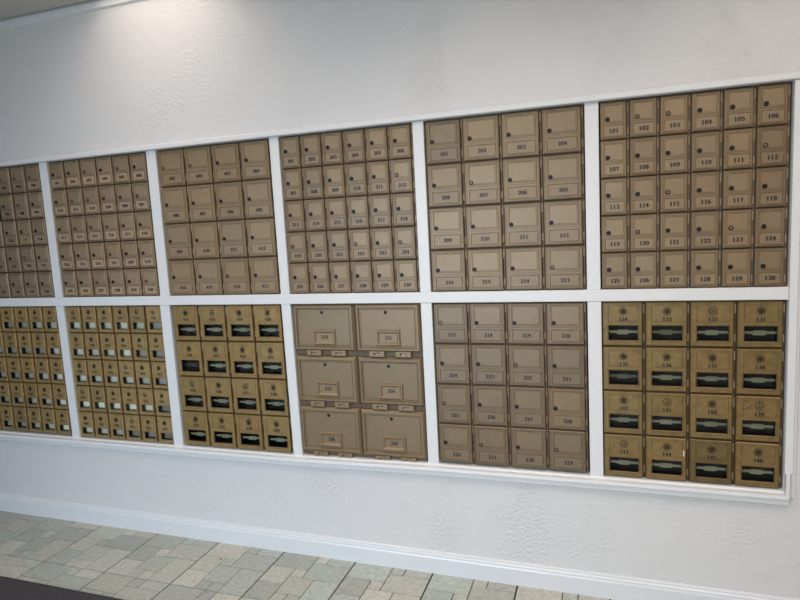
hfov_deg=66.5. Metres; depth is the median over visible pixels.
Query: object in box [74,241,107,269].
box
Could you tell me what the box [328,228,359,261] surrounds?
box
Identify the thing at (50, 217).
trim
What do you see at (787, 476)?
trim
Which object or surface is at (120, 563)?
floor
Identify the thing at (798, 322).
trim
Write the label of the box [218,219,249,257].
box
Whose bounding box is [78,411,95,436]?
box
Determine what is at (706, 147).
box
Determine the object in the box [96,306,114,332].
box
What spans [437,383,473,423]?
box
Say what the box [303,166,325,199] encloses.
box
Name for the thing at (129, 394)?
box
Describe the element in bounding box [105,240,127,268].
box
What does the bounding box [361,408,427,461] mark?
box
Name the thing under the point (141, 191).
box
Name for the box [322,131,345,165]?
box
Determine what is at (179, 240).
box
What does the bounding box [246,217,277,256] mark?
box
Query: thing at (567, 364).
box
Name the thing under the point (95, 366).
box
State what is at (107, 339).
box
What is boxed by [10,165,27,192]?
box
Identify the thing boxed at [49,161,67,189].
box
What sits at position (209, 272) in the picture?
box
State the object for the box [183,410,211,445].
box
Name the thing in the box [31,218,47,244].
box
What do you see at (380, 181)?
box
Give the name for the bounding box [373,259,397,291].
box
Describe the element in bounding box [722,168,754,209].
box
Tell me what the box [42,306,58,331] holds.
box
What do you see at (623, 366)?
box
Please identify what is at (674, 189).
box
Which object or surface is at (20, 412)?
box
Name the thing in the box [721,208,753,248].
box
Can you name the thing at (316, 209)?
box
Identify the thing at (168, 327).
trim
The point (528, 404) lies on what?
box
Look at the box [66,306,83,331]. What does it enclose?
box
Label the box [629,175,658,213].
box
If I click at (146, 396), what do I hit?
box
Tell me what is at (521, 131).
box
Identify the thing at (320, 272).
box
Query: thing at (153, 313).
box
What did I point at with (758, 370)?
box
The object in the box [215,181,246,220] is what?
box
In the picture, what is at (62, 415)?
box
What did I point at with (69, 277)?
box
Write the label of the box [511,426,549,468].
box
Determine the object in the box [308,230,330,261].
box
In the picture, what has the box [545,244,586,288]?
box
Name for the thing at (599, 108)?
wall
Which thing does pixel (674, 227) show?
box
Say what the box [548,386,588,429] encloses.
box
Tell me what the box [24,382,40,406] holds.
box
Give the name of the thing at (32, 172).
box
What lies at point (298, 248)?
box
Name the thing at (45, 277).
box
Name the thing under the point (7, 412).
box
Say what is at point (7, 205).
box
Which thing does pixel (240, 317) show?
box
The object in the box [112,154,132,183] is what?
box
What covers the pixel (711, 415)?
box
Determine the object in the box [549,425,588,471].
box
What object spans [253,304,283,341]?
box
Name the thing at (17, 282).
box
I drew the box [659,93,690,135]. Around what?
box
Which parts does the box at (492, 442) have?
number plate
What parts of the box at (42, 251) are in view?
number plate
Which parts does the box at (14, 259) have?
number plate, door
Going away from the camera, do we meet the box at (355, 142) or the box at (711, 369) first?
the box at (711, 369)
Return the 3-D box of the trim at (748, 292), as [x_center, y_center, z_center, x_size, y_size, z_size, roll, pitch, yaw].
[-0.479,-0.005,2.521,3.612,0.040,0.036,-1,7,19]
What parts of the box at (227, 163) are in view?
number plate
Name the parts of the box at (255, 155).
number plate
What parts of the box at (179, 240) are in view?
number plate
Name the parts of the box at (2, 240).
door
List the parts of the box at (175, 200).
number plate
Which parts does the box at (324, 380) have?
number frame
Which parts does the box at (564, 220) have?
number plate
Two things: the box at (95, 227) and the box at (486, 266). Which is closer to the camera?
the box at (486, 266)
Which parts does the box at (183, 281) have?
number plate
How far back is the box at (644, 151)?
2.01 m
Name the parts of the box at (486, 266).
number plate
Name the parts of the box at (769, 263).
number plate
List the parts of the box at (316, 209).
number plate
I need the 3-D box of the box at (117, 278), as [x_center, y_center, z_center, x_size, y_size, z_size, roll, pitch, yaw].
[-1.269,-0.087,2.830,0.092,0.124,0.125,-1,7,19]
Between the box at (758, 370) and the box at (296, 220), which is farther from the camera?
the box at (296, 220)
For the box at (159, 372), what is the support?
on the box at (162, 401)
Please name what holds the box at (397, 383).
on the box at (389, 434)
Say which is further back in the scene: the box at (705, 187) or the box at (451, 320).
the box at (451, 320)
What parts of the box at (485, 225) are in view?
number plate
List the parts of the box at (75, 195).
number plate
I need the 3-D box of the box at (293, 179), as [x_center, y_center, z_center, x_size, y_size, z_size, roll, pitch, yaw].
[-0.407,-0.468,2.483,0.091,0.124,0.125,-1,7,19]
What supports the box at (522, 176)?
on the box at (523, 221)
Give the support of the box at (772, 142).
on the box at (771, 183)
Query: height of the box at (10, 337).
0.127 m
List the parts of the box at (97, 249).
number plate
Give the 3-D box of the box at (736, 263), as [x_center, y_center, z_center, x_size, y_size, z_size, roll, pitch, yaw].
[1.106,-0.111,2.018,0.092,0.124,0.126,-1,7,19]
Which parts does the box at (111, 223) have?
number plate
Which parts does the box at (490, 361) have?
number plate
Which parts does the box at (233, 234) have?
number plate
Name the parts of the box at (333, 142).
number plate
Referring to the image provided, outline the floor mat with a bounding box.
[0,576,122,599]
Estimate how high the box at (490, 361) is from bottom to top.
0.156 m
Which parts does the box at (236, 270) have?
number plate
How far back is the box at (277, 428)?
2.61 m
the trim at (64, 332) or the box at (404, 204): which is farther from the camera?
the trim at (64, 332)
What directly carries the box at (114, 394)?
on the box at (117, 420)
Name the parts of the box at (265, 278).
number plate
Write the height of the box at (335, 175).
0.124 m
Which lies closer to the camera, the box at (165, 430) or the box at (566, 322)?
the box at (566, 322)
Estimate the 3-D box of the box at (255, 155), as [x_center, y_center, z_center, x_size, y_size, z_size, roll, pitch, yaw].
[-0.567,-0.575,2.522,0.136,0.156,0.126,-1,7,19]
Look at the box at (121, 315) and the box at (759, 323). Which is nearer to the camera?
the box at (759, 323)
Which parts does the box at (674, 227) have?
number plate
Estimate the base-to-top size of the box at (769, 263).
0.124 m
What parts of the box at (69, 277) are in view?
number plate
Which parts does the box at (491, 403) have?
number plate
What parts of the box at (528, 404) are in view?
number plate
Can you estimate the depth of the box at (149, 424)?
2.83 m
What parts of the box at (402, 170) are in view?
number plate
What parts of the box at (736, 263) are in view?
number plate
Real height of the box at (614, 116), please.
0.124 m
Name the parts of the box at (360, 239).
number plate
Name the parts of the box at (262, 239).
number plate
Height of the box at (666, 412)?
0.157 m
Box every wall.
[0,0,799,598]
[0,108,766,468]
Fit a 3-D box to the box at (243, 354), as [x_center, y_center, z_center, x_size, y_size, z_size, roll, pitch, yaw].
[-0.653,0.250,2.667,0.136,0.160,0.129,-1,7,19]
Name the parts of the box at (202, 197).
number plate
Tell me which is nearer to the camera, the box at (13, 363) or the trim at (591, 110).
the trim at (591, 110)
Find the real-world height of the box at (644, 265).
0.124 m
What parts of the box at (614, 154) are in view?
number plate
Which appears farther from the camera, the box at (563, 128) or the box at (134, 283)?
the box at (134, 283)
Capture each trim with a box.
[0,0,142,29]
[0,71,799,166]
[0,286,788,306]
[0,429,789,505]
[39,162,63,297]
[56,306,81,437]
[146,150,171,295]
[160,305,185,445]
[269,137,291,293]
[281,304,303,454]
[412,121,432,291]
[421,303,440,463]
[584,102,600,289]
[587,301,602,476]
[784,79,799,474]
[784,473,789,499]
[790,475,795,497]
[793,252,799,474]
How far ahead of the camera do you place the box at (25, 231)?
2.91 m
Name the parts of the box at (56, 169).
number plate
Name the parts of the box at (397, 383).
number frame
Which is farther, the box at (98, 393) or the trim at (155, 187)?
the box at (98, 393)
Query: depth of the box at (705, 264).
1.99 m
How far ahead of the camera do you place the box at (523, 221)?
2.16 m
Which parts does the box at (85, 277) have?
number plate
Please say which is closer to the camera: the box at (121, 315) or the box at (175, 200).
the box at (175, 200)
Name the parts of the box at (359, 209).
number plate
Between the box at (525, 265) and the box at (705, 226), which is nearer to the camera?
the box at (705, 226)
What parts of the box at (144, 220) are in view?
number plate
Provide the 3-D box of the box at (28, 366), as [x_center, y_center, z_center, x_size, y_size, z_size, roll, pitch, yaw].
[-1.826,0.340,3.079,0.092,0.127,0.129,-1,7,19]
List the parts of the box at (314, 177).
number plate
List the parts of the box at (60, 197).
number plate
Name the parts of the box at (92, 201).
number plate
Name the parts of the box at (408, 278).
number plate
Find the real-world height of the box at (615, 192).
0.124 m
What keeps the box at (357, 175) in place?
on the box at (359, 209)
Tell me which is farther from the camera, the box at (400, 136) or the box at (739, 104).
the box at (400, 136)
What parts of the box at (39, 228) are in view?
number plate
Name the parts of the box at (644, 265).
number plate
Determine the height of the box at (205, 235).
0.156 m
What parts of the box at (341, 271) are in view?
number plate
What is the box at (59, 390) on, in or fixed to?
on the box at (62, 415)
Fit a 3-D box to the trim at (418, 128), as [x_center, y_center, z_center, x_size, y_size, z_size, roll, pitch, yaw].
[0.085,-0.343,2.283,0.042,0.629,0.033,-1,7,19]
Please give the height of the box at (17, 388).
0.127 m
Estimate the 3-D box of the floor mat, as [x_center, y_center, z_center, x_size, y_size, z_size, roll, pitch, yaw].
[-1.573,1.239,1.891,2.700,0.023,1.212,-1,7,19]
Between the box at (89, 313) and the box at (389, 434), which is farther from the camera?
the box at (89, 313)
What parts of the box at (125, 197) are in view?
number plate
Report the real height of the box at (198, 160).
0.156 m
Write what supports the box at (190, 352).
on the box at (193, 388)
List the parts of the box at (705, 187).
number plate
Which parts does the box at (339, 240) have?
door, number plate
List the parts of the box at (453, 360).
number plate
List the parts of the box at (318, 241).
number plate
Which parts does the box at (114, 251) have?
number plate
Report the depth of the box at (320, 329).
2.47 m
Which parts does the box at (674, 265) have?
number plate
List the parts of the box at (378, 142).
number plate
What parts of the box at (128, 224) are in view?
number plate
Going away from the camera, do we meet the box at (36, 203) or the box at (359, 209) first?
the box at (359, 209)
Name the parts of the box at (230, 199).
number plate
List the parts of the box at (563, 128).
number plate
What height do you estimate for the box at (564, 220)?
0.156 m
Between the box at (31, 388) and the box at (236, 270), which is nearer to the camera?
the box at (236, 270)
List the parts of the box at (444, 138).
number plate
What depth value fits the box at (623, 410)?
2.14 m
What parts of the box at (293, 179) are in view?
number plate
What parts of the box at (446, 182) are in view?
number plate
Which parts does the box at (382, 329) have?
number frame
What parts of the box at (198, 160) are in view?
number plate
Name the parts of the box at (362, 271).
number plate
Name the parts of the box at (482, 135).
number plate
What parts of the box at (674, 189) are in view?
number plate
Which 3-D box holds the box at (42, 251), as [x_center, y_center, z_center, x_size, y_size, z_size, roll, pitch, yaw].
[-1.678,-0.207,2.952,0.092,0.124,0.126,-1,7,19]
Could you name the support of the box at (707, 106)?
on the box at (706, 147)
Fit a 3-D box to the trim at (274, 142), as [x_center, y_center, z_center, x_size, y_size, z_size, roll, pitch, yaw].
[-0.482,-0.337,2.477,0.041,0.629,0.033,-1,7,19]
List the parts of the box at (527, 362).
number plate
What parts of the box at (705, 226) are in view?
number plate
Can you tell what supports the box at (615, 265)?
on the trim at (748, 292)
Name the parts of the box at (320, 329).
number frame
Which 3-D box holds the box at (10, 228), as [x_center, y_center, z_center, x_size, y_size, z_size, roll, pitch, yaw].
[-1.861,-0.329,2.997,0.092,0.124,0.126,-1,7,19]
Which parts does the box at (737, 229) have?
number plate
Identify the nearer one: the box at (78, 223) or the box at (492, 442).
the box at (492, 442)
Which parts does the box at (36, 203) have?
number plate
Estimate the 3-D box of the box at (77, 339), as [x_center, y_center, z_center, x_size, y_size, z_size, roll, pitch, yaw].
[-1.518,0.211,2.955,0.092,0.128,0.129,-1,7,19]
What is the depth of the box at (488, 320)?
2.25 m
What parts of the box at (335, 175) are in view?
number plate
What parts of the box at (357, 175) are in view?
number plate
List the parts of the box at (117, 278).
number plate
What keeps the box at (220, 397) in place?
on the box at (223, 429)
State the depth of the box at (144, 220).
2.69 m
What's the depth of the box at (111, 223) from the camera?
2.74 m
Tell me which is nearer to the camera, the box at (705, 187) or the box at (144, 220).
the box at (705, 187)
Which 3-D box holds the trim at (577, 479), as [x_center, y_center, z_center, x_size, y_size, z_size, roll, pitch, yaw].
[-0.450,0.674,2.596,3.644,0.063,0.058,-1,7,19]
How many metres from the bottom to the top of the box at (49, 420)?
0.127 m
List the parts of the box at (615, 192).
number plate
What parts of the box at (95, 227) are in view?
number plate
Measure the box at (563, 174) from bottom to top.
0.156 m
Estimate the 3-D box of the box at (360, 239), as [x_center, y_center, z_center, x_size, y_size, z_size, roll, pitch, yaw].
[-0.134,-0.223,2.425,0.091,0.124,0.126,-1,7,19]
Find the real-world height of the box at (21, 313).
0.127 m
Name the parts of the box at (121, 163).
number plate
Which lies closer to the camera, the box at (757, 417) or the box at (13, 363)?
the box at (757, 417)
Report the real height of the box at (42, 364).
0.127 m
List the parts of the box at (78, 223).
number plate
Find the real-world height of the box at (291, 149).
0.124 m
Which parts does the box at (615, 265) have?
number plate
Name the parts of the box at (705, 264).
number plate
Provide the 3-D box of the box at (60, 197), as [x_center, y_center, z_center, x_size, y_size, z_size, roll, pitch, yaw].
[-1.553,-0.457,2.874,0.092,0.124,0.126,-1,7,19]
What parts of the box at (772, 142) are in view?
number plate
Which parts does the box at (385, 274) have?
number plate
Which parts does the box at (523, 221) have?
number plate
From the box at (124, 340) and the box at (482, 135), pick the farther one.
the box at (124, 340)
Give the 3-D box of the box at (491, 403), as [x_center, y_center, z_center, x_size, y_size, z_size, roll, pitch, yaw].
[0.360,0.389,2.344,0.138,0.156,0.126,-1,7,19]
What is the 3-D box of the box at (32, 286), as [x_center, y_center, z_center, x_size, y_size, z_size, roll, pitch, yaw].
[-1.760,-0.082,2.998,0.092,0.124,0.126,-1,7,19]
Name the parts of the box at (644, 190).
number plate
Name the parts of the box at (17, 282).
number plate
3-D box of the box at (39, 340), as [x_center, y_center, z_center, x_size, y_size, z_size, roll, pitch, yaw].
[-1.745,0.213,3.033,0.092,0.127,0.129,-1,7,19]
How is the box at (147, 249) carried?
on the box at (150, 279)
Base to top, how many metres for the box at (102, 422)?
0.128 m
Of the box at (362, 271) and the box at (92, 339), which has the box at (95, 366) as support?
the box at (92, 339)
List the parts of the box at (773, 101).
number plate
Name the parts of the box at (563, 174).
number plate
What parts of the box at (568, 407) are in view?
number plate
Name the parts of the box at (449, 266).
number plate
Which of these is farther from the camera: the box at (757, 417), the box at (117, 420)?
the box at (117, 420)
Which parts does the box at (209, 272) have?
number plate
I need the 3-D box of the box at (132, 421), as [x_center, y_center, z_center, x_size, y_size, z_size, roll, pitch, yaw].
[-1.234,0.592,2.913,0.092,0.128,0.129,-1,7,19]
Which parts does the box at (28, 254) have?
number plate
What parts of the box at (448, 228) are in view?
number plate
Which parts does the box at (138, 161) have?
number plate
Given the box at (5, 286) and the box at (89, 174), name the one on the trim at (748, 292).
the box at (5, 286)
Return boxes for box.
[0,167,14,194]
[0,194,17,220]
[0,221,6,246]
[0,246,11,272]
[0,272,12,297]
[0,306,16,330]
[0,331,5,355]
[0,356,8,380]
[0,381,12,405]
[0,405,15,429]
[2,220,19,246]
[3,331,19,356]
[6,245,30,271]
[7,356,22,381]
[9,272,25,296]
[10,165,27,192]
[10,381,26,406]
[13,406,29,430]
[14,192,32,219]
[14,306,30,331]
[17,219,33,245]
[17,332,33,356]
[20,245,37,271]
[20,357,36,381]
[24,271,40,296]
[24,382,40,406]
[25,164,41,191]
[27,407,43,431]
[28,191,44,218]
[28,306,44,331]
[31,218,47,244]
[31,332,48,357]
[35,245,51,270]
[35,357,51,382]
[38,271,54,296]
[38,383,54,407]
[41,408,57,432]
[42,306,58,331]
[46,332,61,357]
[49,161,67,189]
[49,358,65,383]
[52,189,69,216]
[52,383,68,408]
[55,216,72,243]
[55,409,71,433]
[58,243,76,269]
[61,270,79,296]
[64,159,82,188]
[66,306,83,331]
[67,187,86,215]
[69,332,86,358]
[70,215,88,242]
[72,359,89,384]
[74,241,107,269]
[75,385,92,410]
[77,269,94,295]
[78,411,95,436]
[80,158,99,186]
[81,306,98,331]
[83,186,102,214]
[84,332,101,358]
[86,214,105,241]
[87,359,105,385]
[89,241,108,268]
[90,385,108,411]
[92,269,110,295]
[94,412,110,437]
[96,156,115,185]
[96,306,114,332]
[99,184,119,213]
[100,332,117,359]
[102,213,122,240]
[103,359,120,386]
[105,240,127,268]
[106,386,123,412]
[109,268,126,295]
[109,413,126,439]
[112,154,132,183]
[112,305,130,332]
[116,183,137,212]
[116,333,133,359]
[118,360,136,386]
[119,212,138,240]
[121,387,139,413]
[122,239,146,267]
[124,414,142,440]
[125,268,144,295]
[129,152,148,182]
[129,305,147,332]
[132,182,151,210]
[132,333,150,360]
[135,360,153,387]
[136,211,154,239]
[138,239,156,267]
[138,388,155,414]
[140,415,158,441]
[141,267,159,295]
[145,305,162,332]
[148,333,165,360]
[151,361,167,388]
[154,388,170,415]
[157,416,173,443]
[158,148,188,187]
[161,186,191,223]
[165,223,194,259]
[169,259,198,294]
[173,305,201,339]
[176,340,204,375]
[180,375,207,410]
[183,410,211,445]
[184,145,215,184]
[187,183,218,221]
[191,221,221,258]
[195,258,224,294]
[199,305,228,340]
[202,340,231,376]
[206,376,234,412]
[209,411,237,447]
[211,142,243,182]
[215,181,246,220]
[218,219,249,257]
[222,257,251,293]
[226,304,255,340]
[229,341,258,377]
[232,377,261,413]
[235,413,264,449]
[240,139,271,180]
[243,178,274,218]
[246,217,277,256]
[250,256,280,293]
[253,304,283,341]
[257,341,286,378]
[260,378,290,415]
[263,415,293,451]
[280,135,303,168]
[283,168,306,200]
[285,200,306,231]
[287,231,309,262]
[290,262,311,292]
[293,303,357,355]
[297,355,360,407]
[301,133,324,167]
[301,405,363,457]
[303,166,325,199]
[305,198,327,230]
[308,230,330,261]
[310,262,331,292]
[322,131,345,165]
[324,164,347,197]
[326,197,349,229]
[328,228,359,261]
[331,261,353,292]
[344,128,367,163]
[346,162,369,196]
[348,195,371,228]
[350,228,372,260]
[352,260,374,291]
[355,303,422,357]
[358,356,425,410]
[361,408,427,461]
[366,126,390,161]
[368,160,393,194]
[370,194,394,227]
[372,226,398,259]
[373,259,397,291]
[389,123,413,159]
[391,158,414,192]
[392,192,416,226]
[394,226,418,258]
[396,259,419,291]
[425,118,463,164]
[427,162,465,207]
[429,206,466,249]
[431,249,468,290]
[433,303,470,342]
[435,343,472,383]
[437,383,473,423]
[439,422,475,462]
[462,114,501,161]
[464,159,503,205]
[466,204,504,248]
[467,247,506,290]
[470,302,507,343]
[471,343,508,384]
[473,384,510,425]
[474,424,511,465]
[501,109,542,158]
[502,156,542,202]
[504,201,544,246]
[505,245,545,289]
[507,302,546,343]
[508,344,547,385]
[509,385,548,427]
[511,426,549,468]
[541,105,584,155]
[542,152,585,200]
[544,199,585,245]
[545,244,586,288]
[546,301,587,344]
[547,340,587,387]
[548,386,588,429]
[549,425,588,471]
[600,100,628,140]
[600,139,628,178]
[601,177,629,215]
[601,215,629,252]
[601,252,629,288]
[602,301,644,345]
[602,345,644,389]
[603,389,644,433]
[604,432,644,477]
[629,97,658,138]
[629,136,658,176]
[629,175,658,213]
[630,213,658,251]
[630,251,658,287]
[645,301,689,345]
[645,346,688,391]
[645,390,688,436]
[645,434,688,480]
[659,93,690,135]
[659,133,690,174]
[659,173,689,212]
[659,212,689,250]
[659,250,689,287]
[688,437,733,484]
[689,210,721,249]
[689,300,735,346]
[689,346,735,393]
[689,392,734,439]
[690,130,722,172]
[690,170,721,210]
[690,249,720,286]
[691,90,722,132]
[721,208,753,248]
[721,248,753,286]
[722,127,755,169]
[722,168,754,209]
[723,86,756,129]
[734,394,782,441]
[734,439,781,487]
[735,347,783,394]
[736,300,784,347]
[753,246,786,285]
[754,166,788,207]
[754,207,787,246]
[755,124,789,167]
[756,82,790,126]
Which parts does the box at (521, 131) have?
number plate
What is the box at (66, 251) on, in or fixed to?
on the box at (69, 277)
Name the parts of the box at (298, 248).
number plate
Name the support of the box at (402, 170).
on the box at (404, 204)
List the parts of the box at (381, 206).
number plate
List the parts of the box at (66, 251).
number plate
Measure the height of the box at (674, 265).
0.124 m
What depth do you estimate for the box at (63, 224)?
2.83 m
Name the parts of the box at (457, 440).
number plate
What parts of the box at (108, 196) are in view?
number plate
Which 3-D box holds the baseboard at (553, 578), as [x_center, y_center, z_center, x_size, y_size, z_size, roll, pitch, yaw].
[-0.045,1.047,2.502,5.800,0.124,0.016,-1,7,19]
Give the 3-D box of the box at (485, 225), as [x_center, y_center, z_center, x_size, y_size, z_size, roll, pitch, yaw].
[0.325,-0.274,2.261,0.138,0.156,0.126,-1,7,19]
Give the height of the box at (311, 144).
0.124 m
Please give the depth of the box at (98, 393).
2.91 m
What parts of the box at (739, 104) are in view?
number plate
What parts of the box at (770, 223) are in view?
number plate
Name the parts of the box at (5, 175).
number plate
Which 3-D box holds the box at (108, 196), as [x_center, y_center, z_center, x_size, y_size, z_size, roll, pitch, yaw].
[-1.289,-0.459,2.784,0.092,0.124,0.126,-1,7,19]
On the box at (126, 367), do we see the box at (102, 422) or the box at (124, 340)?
the box at (124, 340)
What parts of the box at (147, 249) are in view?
number plate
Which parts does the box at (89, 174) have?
number plate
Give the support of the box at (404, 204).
on the box at (406, 237)
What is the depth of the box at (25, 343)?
3.01 m
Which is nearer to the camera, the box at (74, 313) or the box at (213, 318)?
the box at (213, 318)
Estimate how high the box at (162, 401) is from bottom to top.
0.128 m
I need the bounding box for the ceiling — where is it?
[0,0,88,19]
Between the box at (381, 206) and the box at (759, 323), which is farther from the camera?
the box at (381, 206)
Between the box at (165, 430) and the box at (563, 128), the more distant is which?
the box at (165, 430)
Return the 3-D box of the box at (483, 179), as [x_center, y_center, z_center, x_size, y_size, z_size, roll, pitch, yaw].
[0.317,-0.429,2.242,0.138,0.156,0.126,-1,7,19]
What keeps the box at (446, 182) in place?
on the box at (448, 228)
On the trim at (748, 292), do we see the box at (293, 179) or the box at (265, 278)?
the box at (265, 278)
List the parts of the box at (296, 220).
number plate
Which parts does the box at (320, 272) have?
number plate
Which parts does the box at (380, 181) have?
number plate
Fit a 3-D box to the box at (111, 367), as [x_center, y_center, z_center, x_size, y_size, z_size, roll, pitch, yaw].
[-1.335,0.337,2.912,0.092,0.128,0.128,-1,7,19]
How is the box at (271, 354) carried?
on the box at (274, 392)
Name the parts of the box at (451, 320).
number plate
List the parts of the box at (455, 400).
number plate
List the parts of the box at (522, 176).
number plate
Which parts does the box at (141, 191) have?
number plate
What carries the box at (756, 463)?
in the wall at (145, 72)
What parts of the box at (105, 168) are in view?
number plate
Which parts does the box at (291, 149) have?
number plate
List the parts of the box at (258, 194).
number plate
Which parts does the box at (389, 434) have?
number frame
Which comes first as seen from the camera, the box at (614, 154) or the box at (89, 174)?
the box at (614, 154)
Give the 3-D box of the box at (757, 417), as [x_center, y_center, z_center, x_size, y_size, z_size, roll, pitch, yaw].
[1.198,0.383,2.056,0.138,0.157,0.129,-1,7,19]
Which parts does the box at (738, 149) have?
number plate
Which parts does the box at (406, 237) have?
number plate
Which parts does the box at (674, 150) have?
number plate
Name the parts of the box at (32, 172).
number plate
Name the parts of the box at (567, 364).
number plate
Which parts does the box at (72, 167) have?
number plate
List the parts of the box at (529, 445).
number plate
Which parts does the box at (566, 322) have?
number plate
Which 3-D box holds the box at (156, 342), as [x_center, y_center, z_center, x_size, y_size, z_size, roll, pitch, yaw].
[-1.078,0.207,2.805,0.092,0.128,0.129,-1,7,19]
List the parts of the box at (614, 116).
number plate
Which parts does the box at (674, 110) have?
number plate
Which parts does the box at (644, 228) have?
number plate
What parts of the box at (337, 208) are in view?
number plate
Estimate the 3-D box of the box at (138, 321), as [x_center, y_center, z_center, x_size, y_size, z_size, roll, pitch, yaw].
[-1.173,0.080,2.820,0.092,0.128,0.129,-1,7,19]
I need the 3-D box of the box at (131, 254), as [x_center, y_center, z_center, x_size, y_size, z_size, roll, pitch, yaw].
[-1.188,-0.212,2.785,0.092,0.124,0.125,-1,7,19]
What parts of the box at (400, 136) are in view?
number plate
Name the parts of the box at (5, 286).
number plate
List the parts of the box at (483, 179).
number plate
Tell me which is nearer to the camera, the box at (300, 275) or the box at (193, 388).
the box at (300, 275)
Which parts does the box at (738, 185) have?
number plate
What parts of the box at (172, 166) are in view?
number plate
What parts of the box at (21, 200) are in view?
number plate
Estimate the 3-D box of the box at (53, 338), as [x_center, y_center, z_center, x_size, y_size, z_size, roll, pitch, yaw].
[-1.656,0.212,3.003,0.092,0.127,0.129,-1,7,19]
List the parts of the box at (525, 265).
number plate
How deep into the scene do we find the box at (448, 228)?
2.25 m
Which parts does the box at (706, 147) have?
number plate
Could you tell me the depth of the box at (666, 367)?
2.08 m
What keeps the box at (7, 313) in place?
on the box at (10, 337)
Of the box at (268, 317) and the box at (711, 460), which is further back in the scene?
the box at (268, 317)
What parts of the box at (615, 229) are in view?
number plate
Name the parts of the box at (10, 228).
number plate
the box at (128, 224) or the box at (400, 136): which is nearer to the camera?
the box at (400, 136)
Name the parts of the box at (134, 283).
number plate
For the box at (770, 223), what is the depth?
1.92 m
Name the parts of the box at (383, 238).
number plate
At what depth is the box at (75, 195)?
2.79 m
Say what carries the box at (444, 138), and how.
on the box at (446, 182)
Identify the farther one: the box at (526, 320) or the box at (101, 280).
the box at (101, 280)
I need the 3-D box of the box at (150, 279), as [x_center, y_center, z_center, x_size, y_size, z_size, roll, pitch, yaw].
[-1.093,-0.088,2.770,0.092,0.124,0.126,-1,7,19]
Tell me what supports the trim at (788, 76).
attached to the wall at (145, 72)
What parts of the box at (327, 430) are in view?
number frame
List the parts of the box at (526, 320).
number plate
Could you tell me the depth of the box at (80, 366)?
2.92 m
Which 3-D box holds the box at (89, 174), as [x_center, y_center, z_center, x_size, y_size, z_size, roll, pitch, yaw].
[-1.383,-0.583,2.799,0.092,0.124,0.126,-1,7,19]
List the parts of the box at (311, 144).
number plate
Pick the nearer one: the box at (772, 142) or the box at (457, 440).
the box at (772, 142)
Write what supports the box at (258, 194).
on the box at (262, 239)
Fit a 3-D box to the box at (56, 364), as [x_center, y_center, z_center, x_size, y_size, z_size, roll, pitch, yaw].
[-1.650,0.339,3.019,0.092,0.127,0.128,-1,7,19]
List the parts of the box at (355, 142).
number plate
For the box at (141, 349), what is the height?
0.128 m
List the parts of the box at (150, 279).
number plate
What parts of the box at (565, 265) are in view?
number plate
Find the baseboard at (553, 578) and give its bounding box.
[0,492,799,599]
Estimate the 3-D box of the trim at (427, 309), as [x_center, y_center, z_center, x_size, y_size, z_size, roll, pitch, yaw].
[0.121,0.333,2.367,0.042,0.656,0.033,-1,7,19]
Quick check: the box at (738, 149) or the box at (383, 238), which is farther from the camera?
the box at (383, 238)
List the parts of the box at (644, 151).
number plate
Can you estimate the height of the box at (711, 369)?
0.157 m
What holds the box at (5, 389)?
on the box at (7, 412)
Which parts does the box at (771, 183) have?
number plate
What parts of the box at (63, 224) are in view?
number plate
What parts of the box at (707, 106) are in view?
number plate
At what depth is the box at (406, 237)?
2.31 m
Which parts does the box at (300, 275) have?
number plate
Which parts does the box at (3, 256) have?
door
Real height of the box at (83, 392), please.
0.128 m
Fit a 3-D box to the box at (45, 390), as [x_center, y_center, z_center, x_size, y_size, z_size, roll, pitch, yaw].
[-1.731,0.466,3.064,0.092,0.127,0.129,-1,7,19]
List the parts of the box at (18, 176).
number plate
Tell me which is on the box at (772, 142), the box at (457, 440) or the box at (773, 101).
the box at (773, 101)
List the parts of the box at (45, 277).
number plate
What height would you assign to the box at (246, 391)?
0.160 m
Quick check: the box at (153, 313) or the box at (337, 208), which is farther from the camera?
the box at (153, 313)
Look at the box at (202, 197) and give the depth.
2.57 m
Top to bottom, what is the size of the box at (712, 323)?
0.157 m
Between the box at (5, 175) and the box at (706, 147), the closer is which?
the box at (706, 147)
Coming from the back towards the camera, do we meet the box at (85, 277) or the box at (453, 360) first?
the box at (85, 277)
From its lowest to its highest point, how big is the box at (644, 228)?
0.124 m
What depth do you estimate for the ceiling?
2.62 m
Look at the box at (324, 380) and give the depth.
2.49 m
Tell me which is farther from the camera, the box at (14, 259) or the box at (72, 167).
the box at (14, 259)
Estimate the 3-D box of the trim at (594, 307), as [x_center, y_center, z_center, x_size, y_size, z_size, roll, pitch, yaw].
[0.696,0.327,2.170,0.046,0.656,0.033,-1,7,19]
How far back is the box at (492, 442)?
2.31 m
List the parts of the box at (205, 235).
number plate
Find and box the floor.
[0,511,612,599]
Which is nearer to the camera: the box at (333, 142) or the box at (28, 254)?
the box at (333, 142)
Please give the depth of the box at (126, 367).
2.83 m
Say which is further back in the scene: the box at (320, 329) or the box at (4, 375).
the box at (4, 375)
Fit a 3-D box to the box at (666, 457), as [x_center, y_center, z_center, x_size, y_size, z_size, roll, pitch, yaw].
[0.943,0.542,2.165,0.138,0.157,0.129,-1,7,19]
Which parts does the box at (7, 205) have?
number plate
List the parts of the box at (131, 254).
number plate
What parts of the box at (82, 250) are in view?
number plate, door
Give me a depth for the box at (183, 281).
2.66 m
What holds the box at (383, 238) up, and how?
on the box at (385, 274)
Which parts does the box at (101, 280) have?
number plate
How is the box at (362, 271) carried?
on the trim at (748, 292)
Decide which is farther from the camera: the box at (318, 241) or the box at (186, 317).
the box at (186, 317)
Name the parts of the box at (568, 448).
number plate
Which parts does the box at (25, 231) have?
number plate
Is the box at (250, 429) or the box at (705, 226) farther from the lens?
the box at (250, 429)
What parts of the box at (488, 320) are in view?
number plate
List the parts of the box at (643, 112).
number plate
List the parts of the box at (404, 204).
number plate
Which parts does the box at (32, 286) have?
number plate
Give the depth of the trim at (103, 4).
2.66 m
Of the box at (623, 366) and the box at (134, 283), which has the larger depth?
the box at (134, 283)

